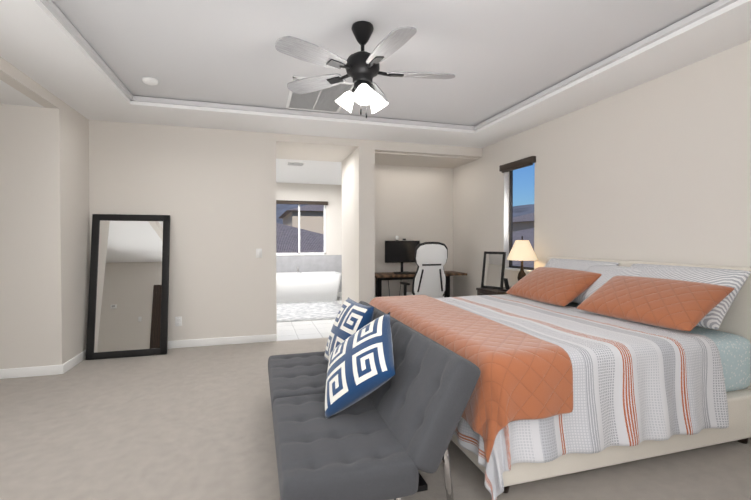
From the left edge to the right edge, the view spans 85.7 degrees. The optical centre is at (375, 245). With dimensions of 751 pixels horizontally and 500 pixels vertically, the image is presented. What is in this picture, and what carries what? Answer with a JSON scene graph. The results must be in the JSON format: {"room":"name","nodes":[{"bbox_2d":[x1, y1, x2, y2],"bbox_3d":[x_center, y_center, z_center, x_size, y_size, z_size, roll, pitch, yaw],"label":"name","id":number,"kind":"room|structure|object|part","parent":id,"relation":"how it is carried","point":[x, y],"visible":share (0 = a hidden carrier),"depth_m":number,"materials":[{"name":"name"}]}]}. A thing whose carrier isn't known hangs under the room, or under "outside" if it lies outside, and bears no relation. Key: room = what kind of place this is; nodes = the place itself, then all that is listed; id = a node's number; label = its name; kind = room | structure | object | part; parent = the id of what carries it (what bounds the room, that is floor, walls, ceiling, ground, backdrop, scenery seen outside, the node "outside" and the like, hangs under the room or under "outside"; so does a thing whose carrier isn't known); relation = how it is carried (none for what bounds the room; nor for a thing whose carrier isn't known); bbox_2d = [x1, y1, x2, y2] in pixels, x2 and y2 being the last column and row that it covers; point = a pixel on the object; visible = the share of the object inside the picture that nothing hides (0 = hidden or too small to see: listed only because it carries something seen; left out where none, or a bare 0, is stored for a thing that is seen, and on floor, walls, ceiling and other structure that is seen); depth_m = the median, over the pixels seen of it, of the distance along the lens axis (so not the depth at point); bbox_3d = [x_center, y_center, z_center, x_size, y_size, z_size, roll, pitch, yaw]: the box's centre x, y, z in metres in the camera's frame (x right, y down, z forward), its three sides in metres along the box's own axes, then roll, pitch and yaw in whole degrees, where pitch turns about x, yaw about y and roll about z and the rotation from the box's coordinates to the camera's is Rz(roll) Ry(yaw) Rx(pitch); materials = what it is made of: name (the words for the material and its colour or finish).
{"room":"bedroom","nodes":[
{"label":"bedroom","id":0,"kind":"room"},
{"bbox_2d":[0,80,44,107],"bbox_3d":[-3.685,-1.460,0.936,2.550,0.290,5.610,0,1,-17],"label":"ceiling","id":1,"kind":"structure","parent":0,"point":[9,95],"depth_m":3.73,"materials":[{"name":"white paint"}]},
{"bbox_2d":[0,57,58,108],"bbox_3d":[-2.405,-1.465,1.316,0.120,0.290,5.610,0,1,-17],"label":"wall","id":2,"kind":"structure","parent":0,"point":[11,75],"depth_m":3.50,"materials":[{"name":"white paint"}]},
{"bbox_2d":[0,99,89,368],"bbox_3d":[-4.624,-0.182,4.119,2.790,2.940,0.990,0,1,-17],"label":"wall","id":3,"kind":"structure","parent":0,"point":[44,230],"depth_m":4.00,"materials":[{"name":"white paint"}]},
{"bbox_2d":[0,365,63,378],"bbox_3d":[-4.416,1.247,3.678,2.685,0.095,0.015,0,1,-17],"label":"baseboard","id":4,"kind":"structure","parent":3,"relation":"attached to","point":[30,371],"depth_m":3.98,"materials":[{"name":"white"}]},
{"bbox_2d":[62,350,85,372],"bbox_3d":[-3.241,1.236,4.412,0.015,0.095,0.725,0,1,-17],"label":"baseboard","id":5,"kind":"structure","parent":3,"relation":"attached to","point":[74,361],"depth_m":4.30,"materials":[{"name":"white wood"}]},
{"bbox_2d":[0,0,129,103],"bbox_3d":[-2.215,-1.526,1.992,0.630,0.190,4.400,0,1,-17],"label":"ceiling","id":6,"kind":"structure","parent":0,"point":[40,45],"depth_m":3.08,"materials":[{"name":"white paint"}]},
{"bbox_2d":[40,0,133,100],"bbox_3d":[-1.896,-1.487,2.087,0.035,0.040,4.400,0,1,-17],"label":"trim","id":7,"kind":"structure","parent":6,"relation":"attached to","point":[58,14],"depth_m":2.98,"materials":[{"name":"white paint"}]},
{"bbox_2d":[88,120,276,340],"bbox_3d":[-2.428,-0.197,5.157,2.250,2.940,0.250,0,1,-17],"label":"wall","id":8,"kind":"structure","parent":0,"point":[211,192],"depth_m":5.11,"materials":[{"name":"white paint"}]},
{"bbox_2d":[175,317,181,325],"bbox_3d":[-2.448,0.945,5.031,0.075,0.118,0.011,0,1,-17],"label":"electrical outlet","id":9,"kind":"object","parent":8,"relation":"attached to","point":[178,321],"visible":1,"depth_m":5.03,"materials":[{"name":"white plastic"}]},
{"bbox_2d":[167,334,276,348],"bbox_3d":[-2.333,1.227,5.068,2.130,0.095,0.015,0,1,-17],"label":"baseboard","id":10,"kind":"structure","parent":8,"relation":"attached to","point":[220,341],"depth_m":5.17,"materials":[{"name":"white wood"}]},
{"bbox_2d":[256,249,261,257],"bbox_3d":[-1.523,0.101,5.293,0.075,0.118,0.012,0,1,-17],"label":"light switch","id":11,"kind":"object","parent":8,"relation":"attached to","point":[258,253],"visible":1,"depth_m":5.29,"materials":[{"name":"white plastic"}]},
{"bbox_2d":[59,96,510,147],"bbox_3d":[-0.752,-1.572,5.112,5.210,0.190,0.750,0,1,-17],"label":"ceiling soffit","id":12,"kind":"structure","parent":0,"point":[176,115],"depth_m":4.89,"materials":[{"name":"white paint"}]},
{"bbox_2d":[132,96,473,129],"bbox_3d":[-0.607,-1.526,4.746,4.020,0.040,0.035,0,1,-17],"label":"trim","id":13,"kind":"structure","parent":12,"relation":"attached to","point":[234,107],"depth_m":4.63,"materials":[{"name":"white paint"}]},
{"bbox_2d":[276,182,325,200],"bbox_3d":[-1.778,-1.326,9.437,1.240,0.610,0.120,0,1,-17],"label":"wall","id":14,"kind":"structure","parent":0,"point":[299,192],"depth_m":9.39,"materials":[{"name":"white paint"}]},
{"bbox_2d":[276,159,341,184],"bbox_3d":[-1.382,-1.515,8.029,5.000,0.190,2.800,0,1,-17],"label":"ceiling","id":15,"kind":"structure","parent":0,"point":[318,172],"depth_m":7.86,"materials":[{"name":"white paint"}]},
{"bbox_2d":[286,162,304,165],"bbox_3d":[-1.371,-1.397,6.939,0.300,0.013,0.300,0,1,-17],"label":"ceiling vent","id":16,"kind":"object","parent":15,"relation":"in","point":[295,163],"visible":1,"depth_m":6.88,"materials":[{"name":"white plastic"}]},
{"bbox_2d":[277,296,341,340],"bbox_3d":[-1.229,1.287,7.553,5.000,0.100,4.120,0,1,-17],"label":"floor","id":17,"kind":"structure","parent":0,"point":[303,330],"depth_m":6.07,"materials":[{"name":"white tile"}]},
{"bbox_2d":[276,267,341,302],"bbox_3d":[-1.659,0.831,8.962,1.740,0.770,0.720,0,1,-17],"label":"bathtub","id":18,"kind":"object","parent":17,"relation":"on","point":[295,287],"visible":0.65,"depth_m":8.70,"materials":[{"name":"white ceramic"}]},
{"bbox_2d":[277,301,341,321],"bbox_3d":[-1.311,1.229,7.653,1.497,0.012,1.897,0,1,-17],"label":"bath rug","id":19,"kind":"object","parent":17,"relation":"on","point":[292,312],"visible":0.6,"depth_m":7.51,"materials":[{"name":"white fabric"}]},
{"bbox_2d":[276,133,358,161],"bbox_3d":[-0.943,-1.536,6.073,1.130,0.290,1.200,0,1,-17],"label":"ceiling","id":20,"kind":"structure","parent":0,"point":[306,147],"depth_m":5.72,"materials":[{"name":"white paint"}]},
{"bbox_2d":[326,184,341,254],"bbox_3d":[-0.292,-0.218,9.895,1.860,2.840,0.120,0,1,-17],"label":"wall","id":21,"kind":"structure","parent":0,"point":[334,221],"depth_m":9.62,"materials":[{"name":"white paint"}]},
{"bbox_2d":[342,139,374,304],"bbox_3d":[-0.291,-0.214,6.286,0.230,2.940,1.200,0,1,-17],"label":"wall","id":22,"kind":"structure","parent":0,"point":[358,224],"depth_m":5.74,"materials":[{"name":"white paint"}]},
{"bbox_2d":[0,337,750,499],"bbox_3d":[-1.161,1.369,2.051,8.000,0.100,6.470,0,1,-17],"label":"floor carpet","id":23,"kind":"object","parent":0,"point":[191,423],"visible":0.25,"depth_m":2.61,"materials":[{"name":"beige carpet"}]},
{"bbox_2d":[86,214,169,359],"bbox_3d":[-2.876,0.455,4.744,0.820,1.660,0.040,0,-8,-17],"label":"leaning mirror","id":24,"kind":"object","parent":23,"relation":"on","point":[128,300],"visible":0.98,"depth_m":4.73,"materials":[{"name":"black mirror"}]},
{"bbox_3d":[-3.233,0.457,4.638,0.075,1.660,0.040,0,-8,-17],"label":"frame","id":25,"kind":"part","parent":24,"relation":"part of","materials":[{"name":"black wood"}]},
{"bbox_3d":[-2.843,1.240,4.643,0.820,0.075,0.040,0,-8,-17],"label":"frame","id":26,"kind":"part","parent":24,"relation":"part of","materials":[{"name":"black wood"}]},
{"bbox_3d":[-2.910,-0.330,4.845,0.820,0.075,0.040,0,-8,-17],"label":"frame","id":27,"kind":"part","parent":24,"relation":"part of","materials":[{"name":"black wood"}]},
{"bbox_3d":[-2.519,0.453,4.850,0.075,1.660,0.040,0,-8,-17],"label":"frame","id":28,"kind":"part","parent":24,"relation":"part of","materials":[{"name":"black wood"}]},
{"bbox_2d":[268,298,480,499],"bbox_3d":[-0.208,0.864,2.644,0.908,0.898,1.900,0,1,-17],"label":"sofa","id":29,"kind":"object","parent":23,"relation":"on","point":[370,402],"visible":1,"depth_m":2.05,"materials":[{"name":"grey fabric"}]},
{"bbox_3d":[-0.492,1.009,3.061,0.600,0.160,0.944,0,1,-17],"label":"seat","id":30,"kind":"part","parent":29,"relation":"part of","materials":[{"name":"grey fabric"}]},
{"bbox_3d":[-0.220,1.022,2.144,0.600,0.160,0.944,0,1,-17],"label":"seat","id":31,"kind":"part","parent":29,"relation":"part of","materials":[{"name":"grey fabric"}]},
{"bbox_2d":[325,298,373,361],"bbox_3d":[-0.206,0.665,3.007,0.180,0.520,0.520,24,-9,-23],"label":"pillow","id":32,"kind":"object","parent":29,"relation":"on","point":[352,316],"depth_m":2.92,"materials":[{"name":"blue fabric"}]},
{"bbox_2d":[325,312,394,418],"bbox_3d":[-0.097,0.694,2.393,0.520,0.180,0.520,-38,23,18],"label":"pillow","id":33,"kind":"object","parent":29,"relation":"on","point":[363,362],"depth_m":2.25,"materials":[{"name":"blue fabric"}]},
{"bbox_3d":[0.348,1.085,1.988,0.036,0.474,0.036,-8,3,-16],"label":"leg","id":34,"kind":"part","parent":29,"relation":"part of","materials":[{"name":"silver metal"}]},
{"bbox_2d":[476,286,511,294],"bbox_3d":[1.643,0.905,4.988,0.680,0.740,0.480,0,1,-17],"label":"nightstand","id":35,"kind":"object","parent":23,"relation":"on","point":[484,291],"visible":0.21,"depth_m":4.91,"materials":[{"name":"brown wood"}]},
{"bbox_2d":[481,251,505,289],"bbox_3d":[1.507,0.316,5.070,0.144,0.460,0.290,12,-8,-44],"label":"picture frame","id":36,"kind":"object","parent":35,"relation":"on","point":[493,270],"visible":0.9,"depth_m":5.02,"materials":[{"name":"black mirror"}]},
{"bbox_3d":[1.372,0.305,5.120,0.020,0.460,0.030,12,-8,-44],"label":"frame","id":37,"kind":"part","parent":36,"relation":"part of","materials":[{"name":"black wood"}]},
{"bbox_3d":[1.440,0.519,5.006,0.020,0.030,0.290,12,-8,-44],"label":"frame","id":38,"kind":"part","parent":36,"relation":"part of","materials":[{"name":"black wood"}]},
{"label":"glass","id":39,"kind":"part","parent":36,"relation":"part of","materials":[{"name":"white glass"}]},
{"bbox_3d":[1.488,0.094,5.047,0.020,0.030,0.290,12,-8,-44],"label":"frame","id":40,"kind":"part","parent":36,"relation":"part of","materials":[{"name":"black wood"}]},
{"bbox_3d":[1.555,0.308,4.934,0.020,0.460,0.030,12,-8,-44],"label":"frame","id":41,"kind":"part","parent":36,"relation":"part of","materials":[{"name":"black wood"}]},
{"bbox_2d":[501,278,509,290],"bbox_3d":[1.557,0.464,4.831,0.090,0.148,0.090,0,1,-17],"label":"phone stand","id":42,"kind":"object","parent":35,"relation":"on","point":[506,283],"visible":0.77,"depth_m":4.82,"materials":[{"name":"black plastic"}]},
{"bbox_2d":[507,236,537,280],"bbox_3d":[1.792,0.211,4.949,0.360,0.650,0.360,0,1,-17],"label":"table lamp","id":43,"kind":"object","parent":35,"relation":"on","point":[521,250],"visible":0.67,"depth_m":4.85,"materials":[{"name":"beige fabric"}]},
{"bbox_3d":[1.792,0.056,4.947,0.360,0.240,0.360,0,1,-17],"label":"lamp shade","id":44,"kind":"part","parent":43,"relation":"part of","materials":[{"name":"beige fabric"}]},
{"bbox_2d":[369,257,750,499],"bbox_3d":[1.291,0.727,3.357,2.285,1.164,2.338,0,1,-17],"label":"bed","id":45,"kind":"object","parent":23,"relation":"on","point":[583,364],"visible":0.77,"depth_m":2.40,"materials":[{"name":"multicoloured fabric"}]},
{"bbox_2d":[369,295,572,462],"bbox_3d":[0.514,0.791,3.127,0.671,0.535,2.346,0,1,-17],"label":"throw","id":46,"kind":"object","parent":45,"relation":"on","point":[519,407],"depth_m":2.07,"materials":[{"name":"orange fabric"}]},
{"bbox_3d":[0.690,1.287,2.176,0.070,0.060,0.070,0,1,-17],"label":"leg","id":47,"kind":"part","parent":45,"relation":"part of","materials":[{"name":"brown wood"}]},
{"bbox_2d":[506,267,601,305],"bbox_3d":[1.709,0.383,3.967,0.520,0.170,0.950,-34,9,-12],"label":"pillow","id":48,"kind":"object","parent":45,"relation":"on","point":[546,286],"depth_m":3.75,"materials":[{"name":"orange fabric"}]},
{"bbox_2d":[435,294,728,499],"bbox_3d":[1.019,0.931,3.276,1.653,0.775,2.282,0,1,-17],"label":"comforter","id":49,"kind":"object","parent":45,"relation":"on","point":[615,389],"depth_m":2.26,"materials":[{"name":"white fabric"}]},
{"bbox_3d":[1.303,1.104,3.367,2.015,0.280,2.070,0,1,-17],"label":"rail frame","id":50,"kind":"part","parent":45,"relation":"part of","materials":[{"name":"beige fabric"}]},
{"bbox_3d":[2.331,0.690,3.666,0.115,1.100,2.220,0,1,-17],"label":"headboard","id":51,"kind":"part","parent":45,"relation":"part of","materials":[{"name":"beige fabric"}]},
{"bbox_2d":[577,276,734,330],"bbox_3d":[1.999,0.398,2.989,0.520,0.170,0.950,-33,11,-16],"label":"pillow","id":52,"kind":"object","parent":45,"relation":"on","point":[653,303],"depth_m":2.82,"materials":[{"name":"orange fabric"}]},
{"bbox_3d":[1.315,0.779,3.366,1.980,0.380,2.000,0,1,-17],"label":"mattress","id":53,"kind":"part","parent":45,"relation":"part of","materials":[{"name":"fabric"}]},
{"bbox_3d":[2.444,1.279,2.696,0.070,0.060,0.070,0,1,-17],"label":"leg","id":54,"kind":"part","parent":45,"relation":"part of","materials":[{"name":"brown wood"}]},
{"bbox_2d":[52,0,718,125],"bbox_3d":[0.014,-1.580,2.653,4.020,0.100,4.400,0,1,-17],"label":"ceiling","id":55,"kind":"structure","parent":0,"point":[495,57],"depth_m":3.08,"materials":[{"name":"white paint"}]},
{"bbox_2d":[142,77,157,84],"bbox_3d":[-2.103,-1.528,3.778,0.136,0.038,0.136,0,1,-17],"label":"smoke detector","id":56,"kind":"object","parent":55,"relation":"attached to","point":[149,81],"visible":1,"depth_m":3.74,"materials":[{"name":"white plastic"}]},
{"bbox_2d":[286,76,353,112],"bbox_3d":[-0.595,-1.547,4.215,0.600,0.013,0.920,0,1,-17],"label":"ceiling vent","id":57,"kind":"object","parent":55,"relation":"in","point":[323,100],"visible":0.6,"depth_m":4.28,"materials":[{"name":"white plastic"}]},
{"bbox_3d":[-0.868,-1.546,4.133,0.030,0.012,0.920,0,1,-17],"label":"frame","id":58,"kind":"part","parent":57,"relation":"part of","materials":[{"name":"white plastic"}]},
{"bbox_3d":[-0.722,-1.554,4.641,0.600,0.012,0.030,0,1,-17],"label":"frame","id":59,"kind":"part","parent":57,"relation":"part of","materials":[{"name":"white plastic"}]},
{"bbox_3d":[-0.469,-1.541,3.788,0.600,0.012,0.030,0,1,-17],"label":"frame","id":60,"kind":"part","parent":57,"relation":"part of","materials":[{"name":"white plastic"}]},
{"bbox_3d":[-0.322,-1.549,4.296,0.030,0.012,0.920,0,1,-17],"label":"frame","id":61,"kind":"part","parent":57,"relation":"part of","materials":[{"name":"white plastic"}]},
{"bbox_2d":[275,21,454,117],"bbox_3d":[-0.059,-1.209,2.813,1.263,0.643,1.257,0,1,-17],"label":"ceiling fan","id":62,"kind":"object","parent":55,"relation":"hanging from","point":[362,67],"visible":1,"depth_m":2.75,"materials":[{"name":"black metal"}]},
{"bbox_3d":[-0.399,-1.208,2.554,0.495,0.008,0.172,-1,-10,-43],"label":"blade","id":63,"kind":"part","parent":62,"relation":"part of","materials":[{"name":"grey wood"}]},
{"bbox_3d":[-0.454,-1.215,3.042,0.495,0.008,0.172,0,-10,29],"label":"blade","id":64,"kind":"part","parent":62,"relation":"part of","materials":[{"name":"grey wood"}]},
{"bbox_3d":[-0.264,-1.200,2.677,0.110,0.006,0.060,-1,-10,-43],"label":"iron plate","id":65,"kind":"part","parent":62,"relation":"part of","materials":[{"name":"black metal"}]},
{"label":"iron plate","id":66,"kind":"part","parent":62,"relation":"part of","materials":[{"name":"black metal"}]},
{"bbox_3d":[-0.200,-1.038,2.886,0.140,0.115,0.140,27,18,-31],"label":"lamp shade","id":67,"kind":"part","parent":62,"relation":"part of","materials":[{"name":"white glass"}]},
{"bbox_3d":[-0.091,-1.240,2.835,0.240,0.215,0.240,0,1,-17],"label":"motor","id":68,"kind":"part","parent":62,"relation":"part of","materials":[{"name":"black metal"}]},
{"bbox_3d":[-0.077,-1.036,2.720,0.140,0.115,0.140,-6,-37,1],"label":"lamp shade","id":69,"kind":"part","parent":62,"relation":"part of","materials":[{"name":"white glass"}]},
{"bbox_3d":[0.007,-1.199,2.622,0.060,0.006,0.110,-12,6,-24],"label":"iron plate","id":70,"kind":"part","parent":62,"relation":"part of","materials":[{"name":"black metal"}]},
{"bbox_3d":[0.005,-1.039,2.909,0.140,0.115,0.140,-15,28,37],"label":"lamp shade","id":71,"kind":"part","parent":62,"relation":"part of","materials":[{"name":"white glass"}]},
{"bbox_3d":[-0.007,-1.218,3.245,0.172,0.008,0.495,11,3,11],"label":"blade","id":72,"kind":"part","parent":62,"relation":"part of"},
{"bbox_3d":[0.082,-1.206,2.456,0.172,0.008,0.495,-12,6,-24],"label":"blade","id":73,"kind":"part","parent":62,"relation":"part of","materials":[{"name":"grey wood"}]},
{"bbox_3d":[0.143,-1.202,2.862,0.110,0.006,0.060,0,12,-7],"label":"iron plate","id":74,"kind":"part","parent":62,"relation":"part of","materials":[{"name":"black metal"}]},
{"bbox_3d":[0.324,-1.213,2.882,0.495,0.008,0.172,0,12,-7],"label":"blade","id":75,"kind":"part","parent":62,"relation":"part of","materials":[{"name":"grey wood"}]},
{"bbox_2d":[375,164,452,297],"bbox_3d":[0.566,-0.225,7.035,1.840,2.940,0.250,0,1,-17],"label":"wall","id":76,"kind":"structure","parent":0,"point":[413,203],"depth_m":6.91,"materials":[{"name":"white paint"}]},
{"bbox_2d":[375,152,477,167],"bbox_3d":[0.662,-1.517,6.481,1.720,0.340,0.830,0,1,-17],"label":"ceiling","id":77,"kind":"structure","parent":0,"point":[400,159],"depth_m":6.41,"materials":[{"name":"white paint"}]},
{"bbox_2d":[375,140,481,157],"bbox_3d":[0.797,-1.520,6.026,1.720,0.320,0.120,0,1,-17],"label":"wall","id":78,"kind":"structure","parent":0,"point":[420,149],"depth_m":5.97,"materials":[{"name":"white paint"}]},
{"bbox_2d":[453,40,750,296],"bbox_3d":[2.446,-0.176,3.724,0.120,2.940,7.670,0,1,-17],"label":"wall","id":79,"kind":"structure","parent":0,"point":[658,169],"depth_m":3.70,"materials":[{"name":"white paint"}]},
{"bbox_2d":[499,156,535,170],"bbox_3d":[1.867,-1.075,5.354,0.054,0.080,0.710,0,1,-17],"label":"window shade","id":80,"kind":"object","parent":79,"relation":"attached to","point":[524,161],"visible":0.85,"depth_m":5.27,"materials":[{"name":"brown wood"}]},
{"bbox_2d":[501,163,532,172],"bbox_3d":[1.865,-1.025,5.354,0.036,0.036,0.630,0,1,-17],"label":"roll","id":81,"kind":"object","parent":80,"relation":"hanging from","point":[518,167],"visible":0.82,"depth_m":5.30,"materials":[{"name":"brown"}]},
{"bbox_2d":[505,267,532,271],"bbox_3d":[1.931,0.327,5.394,0.102,0.024,0.670,0,1,-17],"label":"window sill","id":82,"kind":"structure","parent":79,"relation":"attached to","point":[516,269],"depth_m":5.41,"materials":[{"name":"white"}]},
{"bbox_2d":[509,170,533,269],"bbox_3d":[1.994,-0.396,5.402,0.030,1.430,0.650,0,1,-17],"label":"window","id":83,"kind":"structure","parent":79,"relation":"in","point":[511,216],"depth_m":5.68,"materials":[{"name":"brown metal"}]},
{"bbox_2d":[475,0,750,135],"bbox_3d":[2.210,-1.545,3.305,0.560,0.190,4.400,0,1,-17],"label":"ceiling","id":84,"kind":"structure","parent":0,"point":[723,29],"depth_m":3.28,"materials":[{"name":"white paint"}]},
{"bbox_2d":[474,0,737,129],"bbox_3d":[1.924,-1.504,3.221,0.035,0.040,4.400,0,1,-17],"label":"trim","id":85,"kind":"structure","parent":84,"relation":"attached to","point":[700,14],"depth_m":3.15,"materials":[{"name":"white paint"}]},
{"bbox_3d":[0.737,1.303,6.483,1.840,0.100,0.950,0,1,-17],"label":"floor","id":86,"kind":"structure","parent":0,"visible":0},
{"bbox_2d":[375,271,466,297],"bbox_3d":[0.631,0.851,6.622,1.640,0.800,0.550,0,1,-17],"label":"desk","id":87,"kind":"object","parent":86,"relation":"on","point":[380,276],"visible":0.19,"depth_m":6.49,"materials":[{"name":"brown wood"}]},
{"bbox_2d":[385,241,419,272],"bbox_3d":[0.444,0.185,6.698,0.610,0.530,0.160,0,1,-17],"label":"monitor","id":88,"kind":"object","parent":87,"relation":"on","point":[399,251],"visible":0.81,"depth_m":6.66,"materials":[{"name":"black plastic"}]},
{"bbox_3d":[0.446,0.100,6.689,0.610,0.360,0.025,0,1,-17],"label":"panel","id":89,"kind":"part","parent":88,"relation":"part of","materials":[{"name":"black plastic"}]},
{"bbox_2d":[394,272,415,274],"bbox_3d":[0.509,0.444,6.465,0.420,0.018,0.130,0,1,-17],"label":"keyboard","id":90,"kind":"object","parent":87,"relation":"on","point":[406,273],"visible":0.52,"depth_m":6.41,"materials":[{"name":"black plastic"}]},
{"bbox_2d":[400,242,447,297],"bbox_3d":[0.733,0.598,6.206,0.660,1.318,0.698,0,1,-17],"label":"office chair","id":91,"kind":"object","parent":86,"relation":"on","point":[429,278],"visible":0.73,"depth_m":5.92,"materials":[{"name":"white plastic"}]},
{"bbox_3d":[0.449,0.708,6.144,0.035,0.240,0.050,0,1,-17],"label":"arm post","id":92,"kind":"part","parent":91,"relation":"part of","materials":[{"name":"black"}]},
{"bbox_3d":[0.727,0.787,6.227,0.519,0.100,0.499,0,1,-17],"label":"seat","id":93,"kind":"part","parent":91,"relation":"part of","materials":[{"name":"white leather"}]},
{"bbox_3d":[-3.283,-0.204,9.007,1.900,2.840,0.120,0,1,-17],"label":"wall","id":94,"kind":"structure","parent":0,"visible":0},
{"bbox_2d":[276,255,341,291],"bbox_3d":[-1.778,0.720,9.397,5.000,0.980,0.015,0,1,-17],"label":"wainscot","id":95,"kind":"structure","parent":94,"relation":"attached to","point":[313,263],"depth_m":9.46,"materials":[{"name":"tile"}]},
{"label":"outside","id":96,"kind":"structure","parent":0,"visible":0},
{"bbox_2d":[276,204,533,267],"bbox_3d":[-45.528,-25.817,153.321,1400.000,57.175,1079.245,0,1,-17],"label":"neighbourhood","id":97,"kind":"structure","parent":96,"point":[311,228],"depth_m":30.41,"materials":[{"name":"beige"}]},
{"bbox_3d":[-1.778,0.709,9.468,1.240,1.000,0.120,0,1,-17],"label":"bath","id":98,"kind":"object","parent":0,"visible":0},
{"bbox_2d":[276,200,327,255],"bbox_3d":[-1.767,-0.401,9.413,1.300,1.260,0.180,0,1,-17],"label":"bathroom window","id":99,"kind":"structure","parent":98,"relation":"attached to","point":[324,203],"depth_m":9.46,"materials":[{"name":"white plastic"}]},
{"bbox_3d":[-1.788,0.188,9.493,1.240,0.040,0.030,0,1,-17],"label":"frame","id":100,"kind":"part","parent":99,"relation":"part of","materials":[{"name":"white plastic"}]},
{"bbox_3d":[-1.768,0.218,9.427,1.260,0.023,0.110,0,1,-17],"label":"sill","id":101,"kind":"part","parent":99,"relation":"part of","materials":[{"name":"white"}]},
{"bbox_3d":[-1.213,-0.409,9.655,0.040,1.230,0.030,0,1,-17],"label":"frame","id":102,"kind":"part","parent":99,"relation":"part of","materials":[{"name":"white plastic"}]}
]}

